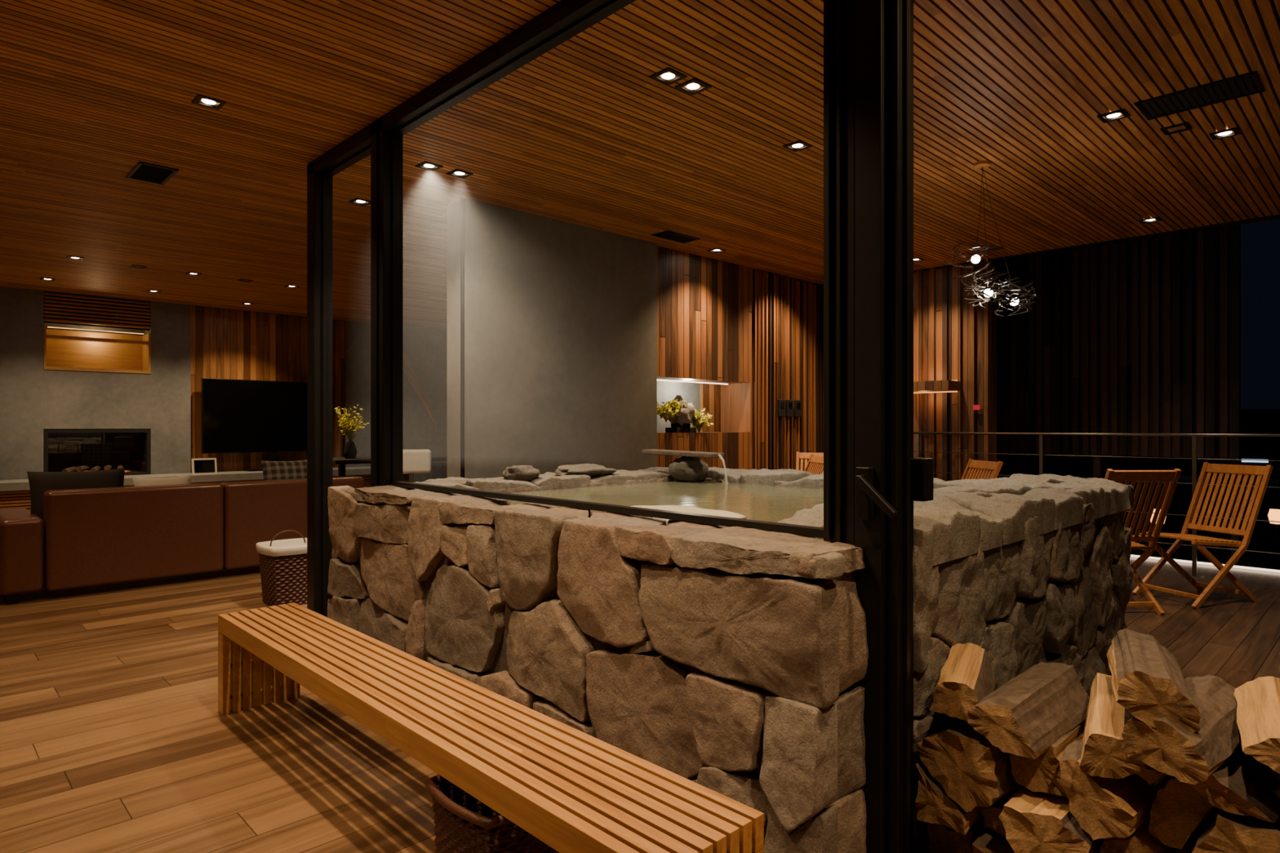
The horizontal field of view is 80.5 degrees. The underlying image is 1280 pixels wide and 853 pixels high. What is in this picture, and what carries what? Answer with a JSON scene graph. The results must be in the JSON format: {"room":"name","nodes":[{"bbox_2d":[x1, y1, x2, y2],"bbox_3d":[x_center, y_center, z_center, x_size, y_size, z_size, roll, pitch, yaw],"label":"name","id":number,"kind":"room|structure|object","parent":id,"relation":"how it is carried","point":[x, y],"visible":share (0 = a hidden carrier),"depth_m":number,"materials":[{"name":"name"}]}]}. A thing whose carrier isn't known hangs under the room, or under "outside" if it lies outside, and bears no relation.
{"room":"spa","nodes":[
{"label":"spa","id":0,"kind":"room"},
{"bbox_2d":[0,286,191,479],"bbox_3d":[-8.805,-0.225,8.594,6.400,2.950,0.600,0,0,-44],"label":"wall","id":1,"kind":"structure","parent":0,"point":[33,399],"depth_m":9.80,"materials":[{"name":"grey paint"}]},
{"bbox_2d":[43,429,150,475],"bbox_3d":[-7.214,0.344,10.034,1.140,0.607,0.440,0,0,-44],"label":"fireplace","id":2,"kind":"object","parent":1,"relation":"in","point":[64,450],"visible":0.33,"depth_m":10.14,"materials":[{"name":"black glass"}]},
{"bbox_2d":[43,292,150,330],"bbox_3d":[-7.087,-1.502,9.904,1.144,0.385,0.085,0,0,-44],"label":"louver panel","id":3,"kind":"object","parent":1,"relation":"attached to","point":[59,308],"visible":1,"depth_m":9.86,"materials":[{"name":"brown wood"}]},
{"bbox_2d":[43,325,151,373],"bbox_3d":[-7.190,-0.993,10.009,1.146,0.555,0.390,0,0,-44],"label":"niche shelf","id":4,"kind":"object","parent":1,"relation":"attached to","point":[63,349],"visible":0.79,"depth_m":10.08,"materials":[{"name":"brown wood"}]},
{"bbox_2d":[0,566,437,852],"bbox_3d":[-1.533,1.300,4.792,11.500,0.100,15.000,0,0,-44],"label":"floor","id":5,"kind":"structure","parent":0,"point":[114,737],"depth_m":2.94,"materials":[{"name":"brown wood"}]},
{"bbox_2d":[0,475,364,604],"bbox_3d":[-3.749,0.860,6.569,2.850,0.780,0.960,0,0,-44],"label":"sofa","id":6,"kind":"object","parent":5,"relation":"on","point":[89,537],"visible":0.76,"depth_m":5.83,"materials":[{"name":"brown leather"}]},
{"bbox_2d":[26,468,124,519],"bbox_3d":[-4.341,0.550,5.852,0.620,0.425,0.212,0,0,-44],"label":"cushion","id":7,"kind":"object","parent":6,"relation":"on","point":[40,482],"visible":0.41,"depth_m":5.77,"materials":[{"name":"fabric"}]},
{"bbox_2d":[133,475,191,486],"bbox_3d":[-3.919,0.600,6.236,0.420,0.376,0.209,0,0,-44],"label":"cushion","id":8,"kind":"object","parent":6,"relation":"on","point":[138,482],"visible":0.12,"depth_m":6.22,"materials":[{"name":"white fabric"}]},
{"bbox_2d":[261,459,306,479],"bbox_3d":[-3.204,0.540,6.934,0.480,0.470,0.196,0,0,-44],"label":"cushion","id":9,"kind":"object","parent":6,"relation":"on","point":[272,470],"visible":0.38,"depth_m":6.86,"materials":[{"name":"fabric"}]},
{"bbox_2d":[0,466,408,511],"bbox_3d":[-7.231,0.950,9.271,9.400,0.600,0.610,0,0,-44],"label":"hearth ledge","id":10,"kind":"object","parent":5,"relation":"on","point":[15,493],"visible":0.02,"depth_m":10.11,"materials":[{"name":"grey paint"}]},
{"bbox_2d":[191,457,217,475],"bbox_3d":[-5.939,0.543,10.310,0.300,0.220,0.053,0,0,-44],"label":"photo frame","id":11,"kind":"object","parent":10,"relation":"on","point":[201,465],"visible":1,"depth_m":10.30,"materials":[{"name":"white wood"}]},
{"bbox_2d":[194,459,214,472],"bbox_3d":[-5.931,0.541,10.301,0.250,0.170,0.004,0,-9,-44],"label":"picture","id":12,"kind":"object","parent":11,"relation":"attached to","point":[200,465],"depth_m":10.30},
{"bbox_2d":[201,377,306,471],"bbox_3d":[-5.474,-0.020,11.243,1.840,1.320,0.220,0,0,-44],"label":"television","id":13,"kind":"object","parent":10,"relation":"on","point":[269,417],"visible":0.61,"depth_m":11.06,"materials":[{"name":"black plastic"}]},
{"bbox_2d":[255,529,306,606],"bbox_3d":[-2.501,0.998,5.412,0.415,0.505,0.415,0,0,-44],"label":"wicker basket","id":14,"kind":"object","parent":5,"relation":"on","point":[282,562],"visible":0.73,"depth_m":5.26,"materials":[{"name":"brown wicker"}]},
{"bbox_2d":[306,160,333,616],"bbox_3d":[-2.076,-0.225,4.905,0.120,2.950,0.120,0,0,-44],"label":"window frame post","id":15,"kind":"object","parent":5,"relation":"on","point":[314,180],"depth_m":4.86,"materials":[{"name":"black metal"}]},
{"bbox_2d":[370,117,403,487],"bbox_3d":[-1.420,-0.225,4.224,0.132,2.950,0.150,0,0,-44],"label":"window frame post","id":16,"kind":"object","parent":5,"relation":"on","point":[381,140],"depth_m":4.17,"materials":[{"name":"black metal"}]},
{"bbox_2d":[333,453,447,476],"bbox_3d":[-2.852,0.815,9.652,2.400,0.870,0.800,0,0,-44],"label":"side table","id":17,"kind":"object","parent":5,"relation":"on","point":[341,462],"visible":0.18,"depth_m":8.74,"materials":[{"name":"wood"}]},
{"bbox_2d":[333,404,369,458],"bbox_3d":[-3.440,0.057,8.993,0.344,0.646,0.420,0,0,0],"label":"potted plant","id":18,"kind":"object","parent":17,"relation":"on","point":[350,451],"visible":1,"depth_m":8.95,"materials":[{"name":"yellow plant"}]},
{"bbox_2d":[403,448,431,482],"bbox_3d":[-1.908,0.726,6.401,0.440,1.051,0.470,0,0,-24],"label":"chair","id":19,"kind":"object","parent":5,"relation":"on","point":[415,461],"visible":0.24,"depth_m":6.57,"materials":[{"name":"fabric"}]},
{"bbox_2d":[217,602,764,852],"bbox_3d":[-0.794,1.038,2.467,0.325,0.425,2.700,0,0,-44],"label":"slatted bench","id":20,"kind":"object","parent":5,"relation":"on","point":[573,790],"visible":1,"depth_m":2.00,"materials":[{"name":"brown wood"}]},
{"bbox_2d":[425,773,559,852],"bbox_3d":[-0.357,1.091,1.999,0.358,0.317,0.358,0,0,-44],"label":"wicker basket","id":21,"kind":"object","parent":5,"relation":"on","point":[464,824],"visible":0.53,"depth_m":1.88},
{"bbox_2d":[823,0,933,852],"bbox_3d":[0.664,-0.225,2.129,0.275,2.950,0.250,0,0,-44],"label":"trim","id":22,"kind":"structure","parent":5,"relation":"on","point":[863,39],"depth_m":2.05,"materials":[{"name":"black metal"}]},
{"bbox_2d":[191,306,344,472],"bbox_3d":[-5.745,-0.225,11.615,2.200,2.950,0.550,0,0,-44],"label":"wall","id":23,"kind":"structure","parent":0,"point":[226,344],"depth_m":11.20,"materials":[{"name":"brown wood"}]},
{"bbox_2d":[344,320,447,482],"bbox_3d":[-3.867,-0.225,13.413,3.000,2.950,0.600,0,0,-44],"label":"wall","id":24,"kind":"structure","parent":0,"point":[426,348],"depth_m":13.00,"materials":[{"name":"paint"}]},
{"bbox_2d":[403,351,437,429],"bbox_3d":[-3.859,-0.627,12.973,0.845,1.370,0.030,0,0,-44],"label":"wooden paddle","id":25,"kind":"object","parent":24,"relation":"attached to","point":[409,371],"visible":0.91,"depth_m":12.96,"materials":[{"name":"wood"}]},
{"bbox_2d":[447,197,657,479],"bbox_3d":[-0.664,-0.225,6.422,2.020,2.950,0.280,0,0,-44],"label":"wall","id":26,"kind":"structure","parent":0,"point":[561,317],"depth_m":6.13,"materials":[{"name":"paint"}]},
{"bbox_2d":[460,197,464,478],"bbox_3d":[-1.321,-0.225,5.630,0.023,2.950,0.025,0,0,-44],"label":"trim","id":27,"kind":"structure","parent":26,"relation":"attached to","point":[462,200],"depth_m":5.62,"materials":[{"name":"metal"}]},
{"bbox_2d":[0,0,1279,330],"bbox_3d":[-1.540,-1.790,4.785,11.480,0.220,15.000,0,0,-44],"label":"ceiling","id":28,"kind":"structure","parent":0,"point":[581,133],"depth_m":4.41,"materials":[{"name":"brown wood"}]},
{"bbox_2d":[66,255,84,260],"bbox_3d":[-5.684,-1.697,7.615,0.130,0.006,0.130,0,0,-44],"label":"recessed light","id":29,"kind":"object","parent":28,"relation":"in","point":[68,256],"visible":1,"depth_m":7.62,"materials":[{"name":"black metal"}]},
{"bbox_2d":[129,264,146,269],"bbox_3d":[-5.333,-1.697,8.042,0.130,0.006,0.130,0,0,-44],"label":"recessed light","id":30,"kind":"object","parent":28,"relation":"in","point":[132,265],"visible":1,"depth_m":8.03,"materials":[{"name":"black metal"}]},
{"bbox_2d":[125,161,178,185],"bbox_3d":[-3.276,-1.696,5.075,0.220,0.008,0.420,0,0,-44],"label":"ceiling vent","id":31,"kind":"object","parent":28,"relation":"in","point":[142,171],"visible":1,"depth_m":5.06,"materials":[{"name":"black metal"}]},
{"bbox_2d":[130,164,173,182],"bbox_3d":[-3.276,-1.696,5.075,0.180,0.007,0.380,0,0,-44],"label":"grille","id":32,"kind":"object","parent":31,"relation":"attached to","point":[150,173],"depth_m":5.06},
{"bbox_2d":[185,271,201,275],"bbox_3d":[-4.961,-1.697,8.405,0.130,0.006,0.130,0,0,-44],"label":"recessed light","id":33,"kind":"object","parent":28,"relation":"in","point":[188,273],"visible":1,"depth_m":8.40,"materials":[{"name":"black metal"}]},
{"bbox_2d":[191,93,226,110],"bbox_3d":[-2.257,-1.697,3.959,0.130,0.006,0.130,0,0,-44],"label":"recessed light","id":34,"kind":"object","parent":28,"relation":"in","point":[209,100],"visible":1,"depth_m":3.95,"materials":[{"name":"black metal"}]},
{"bbox_2d":[236,278,253,282],"bbox_3d":[-4.588,-1.697,8.782,0.130,0.006,0.130,0,0,-44],"label":"recessed light","id":35,"kind":"object","parent":28,"relation":"in","point":[240,279],"visible":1,"depth_m":8.78,"materials":[{"name":"black metal"}]},
{"bbox_2d":[348,197,370,205],"bbox_3d":[-2.108,-1.697,5.711,0.130,0.006,0.130,0,0,-44],"label":"recessed light","id":36,"kind":"object","parent":28,"relation":"in","point":[359,200],"visible":0.94,"depth_m":5.71,"materials":[{"name":"black metal"}]},
{"bbox_2d":[414,160,443,171],"bbox_3d":[-1.375,-1.697,4.932,0.130,0.006,0.130,0,0,-44],"label":"recessed light","id":37,"kind":"object","parent":28,"relation":"in","point":[428,164],"visible":1,"depth_m":4.92,"materials":[{"name":"black metal"}]},
{"bbox_2d":[445,168,473,178],"bbox_3d":[-1.211,-1.697,5.078,0.130,0.006,0.130,0,0,-44],"label":"recessed light","id":38,"kind":"object","parent":28,"relation":"in","point":[461,172],"visible":1,"depth_m":5.07,"materials":[{"name":"black metal"}]},
{"bbox_2d":[306,0,635,176],"bbox_3d":[0.683,-1.660,2.078,0.120,0.080,8.020,0,0,-44],"label":"trim","id":39,"kind":"structure","parent":28,"relation":"attached to","point":[564,13],"depth_m":3.49,"materials":[{"name":"black metal"}]},
{"bbox_2d":[322,145,370,617],"bbox_3d":[-1.750,-0.185,4.573,0.044,2.870,0.810,0,0,-44],"label":"window","id":40,"kind":"structure","parent":39,"relation":"attached to","point":[325,175],"depth_m":4.85,"materials":[{"name":"glass"}]},
{"bbox_2d":[389,0,823,537],"bbox_3d":[-0.400,-0.647,3.190,0.044,1.945,2.755,0,0,-44],"label":"window","id":41,"kind":"structure","parent":39,"relation":"attached to","point":[800,530],"depth_m":3.18,"materials":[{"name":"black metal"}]},
{"bbox_2d":[902,0,910,852],"bbox_3d":[2.100,-0.185,0.628,0.044,2.870,3.965,0,0,-44],"label":"door frame post","id":42,"kind":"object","parent":39,"relation":"attached to","point":[906,3],"depth_m":2.04,"materials":[{"name":"black metal"}]},
{"bbox_2d":[648,66,687,85],"bbox_3d":[0.137,-1.697,3.668,0.130,0.006,0.130,0,0,-44],"label":"recessed light","id":43,"kind":"object","parent":28,"relation":"in","point":[666,76],"visible":1,"depth_m":3.67,"materials":[{"name":"black metal"}]},
{"bbox_2d":[651,230,700,243],"bbox_3d":[0.323,-1.696,6.771,0.420,0.008,0.200,0,0,-44],"label":"ceiling vent","id":44,"kind":"object","parent":28,"relation":"in","point":[668,234],"visible":1,"depth_m":6.76,"materials":[{"name":"black metal"}]},
{"bbox_2d":[657,231,696,242],"bbox_3d":[0.323,-1.696,6.771,0.380,0.007,0.160,0,0,-44],"label":"grille","id":45,"kind":"object","parent":44,"relation":"attached to","point":[673,236],"depth_m":6.76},
{"bbox_2d":[675,78,711,95],"bbox_3d":[0.265,-1.697,3.780,0.130,0.006,0.130,0,0,-44],"label":"recessed light","id":46,"kind":"object","parent":28,"relation":"in","point":[680,86],"visible":1,"depth_m":3.77,"materials":[{"name":"black metal"}]},
{"bbox_2d":[706,248,726,253],"bbox_3d":[0.740,-1.697,7.289,0.130,0.006,0.130,0,0,-44],"label":"recessed light","id":47,"kind":"object","parent":28,"relation":"in","point":[714,249],"visible":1,"depth_m":7.28,"materials":[{"name":"black metal"}]},
{"bbox_2d":[782,140,813,151],"bbox_3d":[0.954,-1.697,4.578,0.130,0.006,0.130,0,0,-44],"label":"recessed light","id":48,"kind":"object","parent":28,"relation":"in","point":[795,144],"visible":1,"depth_m":4.57,"materials":[{"name":"black metal"}]},
{"bbox_2d":[943,160,1039,316],"bbox_3d":[2.256,-1.195,4.860,0.549,1.011,0.348,0,0,8],"label":"chandelier","id":49,"kind":"object","parent":28,"relation":"hanging from","point":[988,292],"visible":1,"depth_m":4.84,"materials":[{"name":"glass"}]},
{"bbox_2d":[1097,108,1130,123],"bbox_3d":[2.589,-1.697,4.133,0.130,0.006,0.130,0,0,-44],"label":"recessed light","id":50,"kind":"object","parent":28,"relation":"in","point":[1111,114],"visible":1,"depth_m":4.13,"materials":[{"name":"black metal"}]},
{"bbox_2d":[1138,217,1161,223],"bbox_3d":[4.199,-1.697,6.221,0.130,0.006,0.130,0,0,-44],"label":"recessed light","id":51,"kind":"object","parent":28,"relation":"in","point":[1148,220],"visible":1,"depth_m":6.21,"materials":[{"name":"black metal"}]},
{"bbox_2d":[1160,121,1192,135],"bbox_3d":[3.058,-1.697,4.312,0.130,0.006,0.130,0,0,-44],"label":"recessed light","id":52,"kind":"object","parent":28,"relation":"in","point":[1175,127],"visible":1,"depth_m":4.31,"materials":[{"name":"black metal"}]},
{"bbox_2d":[1133,71,1264,120],"bbox_3d":[2.876,-1.696,3.897,0.300,0.008,0.500,0,0,-44],"label":"ceiling vent","id":53,"kind":"object","parent":28,"relation":"in","point":[1247,84],"visible":1,"depth_m":3.88,"materials":[{"name":"black metal"}]},
{"bbox_2d":[1208,127,1240,140],"bbox_3d":[3.391,-1.697,4.385,0.130,0.006,0.130,0,0,-44],"label":"recessed light","id":54,"kind":"object","parent":28,"relation":"in","point":[1236,131],"visible":1,"depth_m":4.38,"materials":[{"name":"black metal"}]},
{"bbox_2d":[657,380,700,432],"bbox_3d":[0.202,-0.205,7.826,1.180,0.530,0.080,0,0,-44],"label":"wall","id":55,"kind":"structure","parent":0,"point":[667,391],"depth_m":7.92,"materials":[{"name":"grey paint"}]},
{"bbox_2d":[700,382,720,431],"bbox_3d":[0.745,-0.205,8.328,0.300,0.530,0.120,0,0,-44],"label":"wall","id":56,"kind":"structure","parent":0,"point":[710,393],"depth_m":8.29,"materials":[{"name":"brown wood"}]},
{"bbox_2d":[657,245,822,471],"bbox_3d":[0.976,-0.225,8.249,2.880,2.950,0.555,0,0,-44],"label":"wall","id":57,"kind":"structure","parent":0,"point":[758,333],"depth_m":8.11,"materials":[{"name":"brown wood"}]},
{"bbox_2d":[657,395,713,432],"bbox_3d":[0.403,-0.127,7.445,0.779,0.376,0.338,0,0,-44],"label":"flower arrangement","id":58,"kind":"object","parent":57,"relation":"on","point":[680,413],"visible":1,"depth_m":7.38,"materials":[{"name":"yellow plant"}]},
{"bbox_2d":[657,379,728,384],"bbox_3d":[0.456,-0.461,7.780,1.400,0.008,0.020,0,0,-44],"label":"light","id":59,"kind":"object","parent":57,"relation":"attached to","point":[657,380],"visible":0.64,"depth_m":7.84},
{"bbox_2d":[777,399,785,416],"bbox_3d":[1.572,-0.205,8.412,0.110,0.190,0.034,0,0,-44],"label":"phone","id":60,"kind":"object","parent":57,"relation":"attached to","point":[780,402],"visible":1,"depth_m":8.39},
{"bbox_2d":[785,400,793,417],"bbox_3d":[1.686,-0.205,8.524,0.110,0.190,0.034,0,0,-44],"label":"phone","id":61,"kind":"object","parent":57,"relation":"attached to","point":[788,403],"visible":1,"depth_m":8.50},
{"bbox_2d":[794,400,800,417],"bbox_3d":[1.801,-0.205,8.636,0.110,0.190,0.034,0,0,-44],"label":"phone","id":62,"kind":"object","parent":57,"relation":"attached to","point":[797,402],"visible":1,"depth_m":8.61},
{"bbox_2d":[822,258,996,481],"bbox_3d":[2.903,-0.225,8.422,0.180,2.950,2.000,0,0,-44],"label":"wall","id":63,"kind":"structure","parent":0,"point":[953,340],"depth_m":7.94,"materials":[{"name":"brown wood"}]},
{"bbox_2d":[913,380,959,393],"bbox_3d":[2.997,-0.420,7.983,0.280,0.124,0.640,0,0,-44],"label":"wall shelf","id":64,"kind":"object","parent":63,"relation":"attached to","point":[934,386],"visible":0.64,"depth_m":7.79,"materials":[{"name":"brown wood"}]},
{"bbox_2d":[973,404,979,409],"bbox_3d":[3.439,-0.195,7.730,0.020,0.050,0.060,0,0,-44],"label":"indicator","id":65,"kind":"object","parent":63,"relation":"attached to","point":[975,406],"visible":1,"depth_m":7.72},
{"bbox_2d":[922,556,1279,852],"bbox_3d":[3.087,1.302,4.382,6.660,0.096,7.960,0,0,-44],"label":"deck","id":66,"kind":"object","parent":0,"point":[1233,638],"visible":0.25,"depth_m":4.82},
{"bbox_2d":[327,466,1133,852],"bbox_3d":[0.406,0.757,3.934,2.876,1.005,3.134,0,0,-44],"label":"stone wall","id":67,"kind":"structure","parent":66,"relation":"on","point":[729,661],"depth_m":2.50,"materials":[{"name":"stone"}]},
{"bbox_2d":[502,465,540,480],"bbox_3d":[-0.725,0.287,4.606,0.245,0.106,0.221,0,0,-44],"label":"boulder","id":68,"kind":"object","parent":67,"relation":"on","point":[516,473],"visible":0.84,"depth_m":4.52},
{"bbox_2d":[554,463,617,476],"bbox_3d":[-0.363,0.300,4.951,0.439,0.124,0.396,0,0,-44],"label":"boulder","id":69,"kind":"object","parent":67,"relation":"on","point":[589,469],"visible":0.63,"depth_m":4.83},
{"bbox_2d":[641,448,724,482],"bbox_3d":[0.354,0.278,5.154,0.665,0.236,0.291,0,0,37],"label":"spout","id":70,"kind":"object","parent":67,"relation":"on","point":[689,468],"visible":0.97,"depth_m":5.07,"materials":[{"name":"grey stone"}]},
{"bbox_2d":[631,505,747,522],"bbox_3d":[0.160,0.365,3.082,0.489,0.066,0.606,0,0,-44],"label":"boulder","id":71,"kind":"object","parent":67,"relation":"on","point":[670,508],"visible":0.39,"depth_m":3.02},
{"bbox_2d":[795,451,823,471],"bbox_3d":[1.844,0.769,7.851,0.480,0.987,0.743,0,0,16],"label":"folding chair","id":72,"kind":"object","parent":66,"relation":"on","point":[806,456],"visible":0.08,"depth_m":8.20,"materials":[{"name":"brown wood"}]},
{"bbox_2d":[804,454,823,475],"bbox_3d":[1.385,0.769,7.171,0.743,0.987,0.480,0,0,-9],"label":"folding chair","id":73,"kind":"object","parent":66,"relation":"on","point":[815,465],"visible":0.1,"depth_m":7.27,"materials":[{"name":"brown wood"}]},
{"bbox_2d":[927,815,990,852],"bbox_3d":[0.991,1.168,2.228,0.387,0.158,0.153,-1,1,-44],"label":"log","id":74,"kind":"object","parent":66,"relation":"on","point":[942,838],"visible":0.24,"depth_m":2.10,"materials":[{"name":"brown wood"}]},
{"bbox_2d":[915,760,982,835],"bbox_3d":[0.954,1.021,2.197,0.141,0.151,0.419,0,-1,44],"label":"log","id":75,"kind":"object","parent":74,"relation":"on","point":[934,806],"visible":0.38,"depth_m":2.07,"materials":[{"name":"brown wood"}]},
{"bbox_2d":[915,718,1017,812],"bbox_3d":[0.983,0.917,2.156,0.407,0.209,0.235,0,0,-44],"label":"log","id":76,"kind":"object","parent":75,"relation":"on","point":[973,772],"visible":0.59,"depth_m":2.01,"materials":[{"name":"brown wood"}]},
{"bbox_2d":[913,713,948,738],"bbox_3d":[0.910,0.861,2.247,0.012,0.018,0.422,0,0,45],"label":"log","id":77,"kind":"object","parent":76,"relation":"on","point":[942,717],"visible":0.54,"depth_m":2.17,"materials":[{"name":"brown wood"}]},
{"bbox_2d":[960,458,1003,479],"bbox_3d":[2.506,0.769,6.233,0.743,0.987,0.480,0,0,-4],"label":"folding chair","id":78,"kind":"object","parent":66,"relation":"on","point":[994,468],"visible":0.2,"depth_m":6.25,"materials":[{"name":"brown wood"}]},
{"bbox_2d":[972,828,1014,852],"bbox_3d":[1.082,1.168,2.073,0.406,0.151,0.194,0,0,-43],"label":"log","id":79,"kind":"object","parent":66,"relation":"on","point":[989,842],"visible":0.1,"depth_m":2.00,"materials":[{"name":"brown wood"}]},
{"bbox_2d":[980,784,1023,835],"bbox_3d":[1.105,1.044,2.145,0.425,0.088,0.118,-1,0,-44],"label":"log","id":80,"kind":"object","parent":79,"relation":"on","point":[991,814],"visible":0.29,"depth_m":2.03,"materials":[{"name":"brown wood"}]},
{"bbox_2d":[913,431,1279,576],"bbox_3d":[4.866,0.654,6.111,0.024,1.192,5.950,0,0,-44],"label":"deck railing","id":81,"kind":"object","parent":66,"relation":"on","point":[917,451],"visible":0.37,"depth_m":6.51,"materials":[{"name":"metal"}]},
{"bbox_2d":[1104,468,1181,615],"bbox_3d":[3.264,0.769,5.273,0.480,0.987,0.743,0,0,-2],"label":"folding chair","id":82,"kind":"object","parent":66,"relation":"on","point":[1173,476],"visible":0.42,"depth_m":5.03,"materials":[{"name":"brown wood"}]},
{"bbox_2d":[1132,462,1273,608],"bbox_3d":[4.100,0.769,5.526,0.743,0.987,0.480,0,0,-16],"label":"folding chair","id":83,"kind":"object","parent":66,"relation":"on","point":[1207,468],"visible":0.92,"depth_m":5.52,"materials":[{"name":"brown wood"}]},
{"bbox_2d":[1130,554,1279,572],"bbox_3d":[5.751,1.241,6.206,0.024,0.018,3.850,0,0,-44],"label":"light strip","id":84,"kind":"object","parent":66,"relation":"on","point":[1131,555],"visible":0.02,"depth_m":6.81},
{"bbox_3d":[1.207,1.164,1.956,0.391,0.161,0.165,-1,0,-44],"label":"log","id":85,"kind":"object","parent":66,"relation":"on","visible":0},
{"bbox_2d":[998,786,1104,852],"bbox_3d":[1.128,1.025,1.992,0.427,0.163,0.214,-1,1,-43],"label":"log","id":86,"kind":"object","parent":85,"relation":"on","point":[1033,822],"visible":0.45,"depth_m":1.87,"materials":[{"name":"brown wood"}]},
{"bbox_2d":[1008,719,1085,797],"bbox_3d":[1.168,0.869,2.088,0.433,0.151,0.162,-1,1,-44],"label":"log","id":87,"kind":"object","parent":86,"relation":"on","point":[1042,773],"visible":0.17,"depth_m":1.94,"materials":[{"name":"brown wood"}]},
{"bbox_2d":[967,662,1089,759],"bbox_3d":[1.065,0.753,2.050,0.404,0.150,0.180,0,0,-40],"label":"log","id":88,"kind":"object","parent":87,"relation":"on","point":[1024,716],"visible":0.99,"depth_m":1.97,"materials":[{"name":"brown wood"}]},
{"bbox_2d":[929,642,995,721],"bbox_3d":[0.933,0.722,2.172,0.140,0.117,0.404,0,0,29],"label":"log","id":89,"kind":"object","parent":88,"relation":"on","point":[967,676],"visible":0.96,"depth_m":2.06,"materials":[{"name":"brown wood"}]},
{"bbox_2d":[1099,815,1177,852],"bbox_3d":[1.279,1.041,1.905,0.155,0.157,0.373,0,1,44],"label":"log","id":90,"kind":"object","parent":85,"relation":"on","point":[1140,841],"visible":0.26,"depth_m":1.79,"materials":[{"name":"brown wood"}]},
{"bbox_2d":[1058,738,1167,839],"bbox_3d":[1.208,0.895,1.919,0.390,0.185,0.173,1,-1,-43],"label":"log","id":91,"kind":"object","parent":90,"relation":"on","point":[1104,807],"visible":0.5,"depth_m":1.80,"materials":[{"name":"brown wood"}]},
{"bbox_2d":[1079,672,1148,779],"bbox_3d":[1.205,0.751,1.912,0.154,0.145,0.408,0,0,34],"label":"log","id":92,"kind":"object","parent":91,"relation":"on","point":[1104,752],"visible":0.79,"depth_m":1.78,"materials":[{"name":"brown wood"}]},
{"bbox_3d":[1.462,1.150,1.775,0.425,0.186,0.173,-1,1,-43],"label":"log","id":93,"kind":"object","parent":66,"relation":"on","visible":0},
{"bbox_2d":[1176,826,1196,852],"bbox_3d":[1.416,1.049,1.808,0.173,0.139,0.442,0,0,44],"label":"log","id":94,"kind":"object","parent":93,"relation":"on","point":[1188,847],"visible":0.07,"depth_m":1.77,"materials":[{"name":"brown wood"}]},
{"bbox_2d":[1148,774,1213,849],"bbox_3d":[1.365,0.887,1.854,0.378,0.176,0.133,2,-1,-44],"label":"log","id":95,"kind":"object","parent":94,"relation":"on","point":[1178,808],"visible":0.55,"depth_m":1.73,"materials":[{"name":"brown wood"}]},
{"bbox_2d":[1135,765,1164,784],"bbox_3d":[1.309,0.813,1.885,0.079,0.045,0.373,0,1,44],"label":"log","id":96,"kind":"object","parent":95,"relation":"on","point":[1148,774],"visible":0.14,"depth_m":1.76,"materials":[{"name":"brown wood"}]},
{"bbox_2d":[1191,805,1279,852],"bbox_3d":[1.417,0.931,1.745,0.221,0.182,0.409,0,-1,43],"label":"log","id":97,"kind":"object","parent":94,"relation":"on","point":[1220,831],"visible":0.44,"depth_m":1.62,"materials":[{"name":"brown wood"}]},
{"bbox_2d":[1185,743,1279,823],"bbox_3d":[1.392,0.788,1.757,0.392,0.084,0.170,-1,0,-45],"label":"log","id":98,"kind":"object","parent":97,"relation":"on","point":[1243,785],"visible":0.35,"depth_m":1.65,"materials":[{"name":"brown wood"}]},
{"bbox_2d":[1121,674,1241,784],"bbox_3d":[1.313,0.700,1.788,0.404,0.147,0.173,0,0,-38],"label":"log","id":99,"kind":"object","parent":98,"relation":"on","point":[1170,748],"visible":0.66,"depth_m":1.70,"materials":[{"name":"brown wood"}]},
{"bbox_2d":[1106,628,1200,733],"bbox_3d":[1.249,0.618,1.857,0.170,0.148,0.403,0,0,31],"label":"log","id":100,"kind":"object","parent":99,"relation":"on","point":[1148,680],"visible":0.99,"depth_m":1.72,"materials":[{"name":"brown wood"}]},
{"bbox_2d":[1233,675,1279,773],"bbox_3d":[1.418,0.672,1.681,0.146,0.133,0.408,0,0,36],"label":"log","id":101,"kind":"object","parent":99,"relation":"on","point":[1258,700],"visible":1,"depth_m":1.66,"materials":[{"name":"brown wood"}]},
{"label":"outside","id":102,"kind":"structure","parent":0,"visible":0},
{"bbox_2d":[996,452,1279,569],"bbox_3d":[45.769,2.350,44.664,112.100,0.200,60.000,0,0,-44],"label":"ground","id":103,"kind":"structure","parent":102,"point":[1263,537],"depth_m":19.66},
{"bbox_2d":[996,224,1240,565],"bbox_3d":[4.793,-0.050,7.961,0.140,4.600,2.400,0,0,-44],"label":"slatted screen","id":104,"kind":"object","parent":103,"relation":"on","point":[1139,336],"visible":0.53,"depth_m":7.76,"materials":[{"name":"wood"}]},
{"bbox_2d":[1147,502,1169,557],"bbox_3d":[7.546,1.680,11.024,0.300,1.140,0.300,0,0,-44],"label":"lantern","id":105,"kind":"object","parent":103,"relation":"on","point":[1157,553],"visible":0.14,"depth_m":11.01,"materials":[{"name":"black metal"}]},
{"bbox_2d":[1072,408,1279,479],"bbox_3d":[27.649,0.750,36.063,6.050,3.000,11.000,0,0,-44],"label":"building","id":106,"kind":"structure","parent":103,"relation":"on","point":[1266,421],"depth_m":33.33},
{"bbox_2d":[1263,502,1279,569],"bbox_3d":[9.257,1.680,10.989,0.300,1.140,0.300,0,0,-44],"label":"lantern","id":107,"kind":"object","parent":103,"relation":"on","point":[1273,514],"visible":0.95,"depth_m":10.97,"materials":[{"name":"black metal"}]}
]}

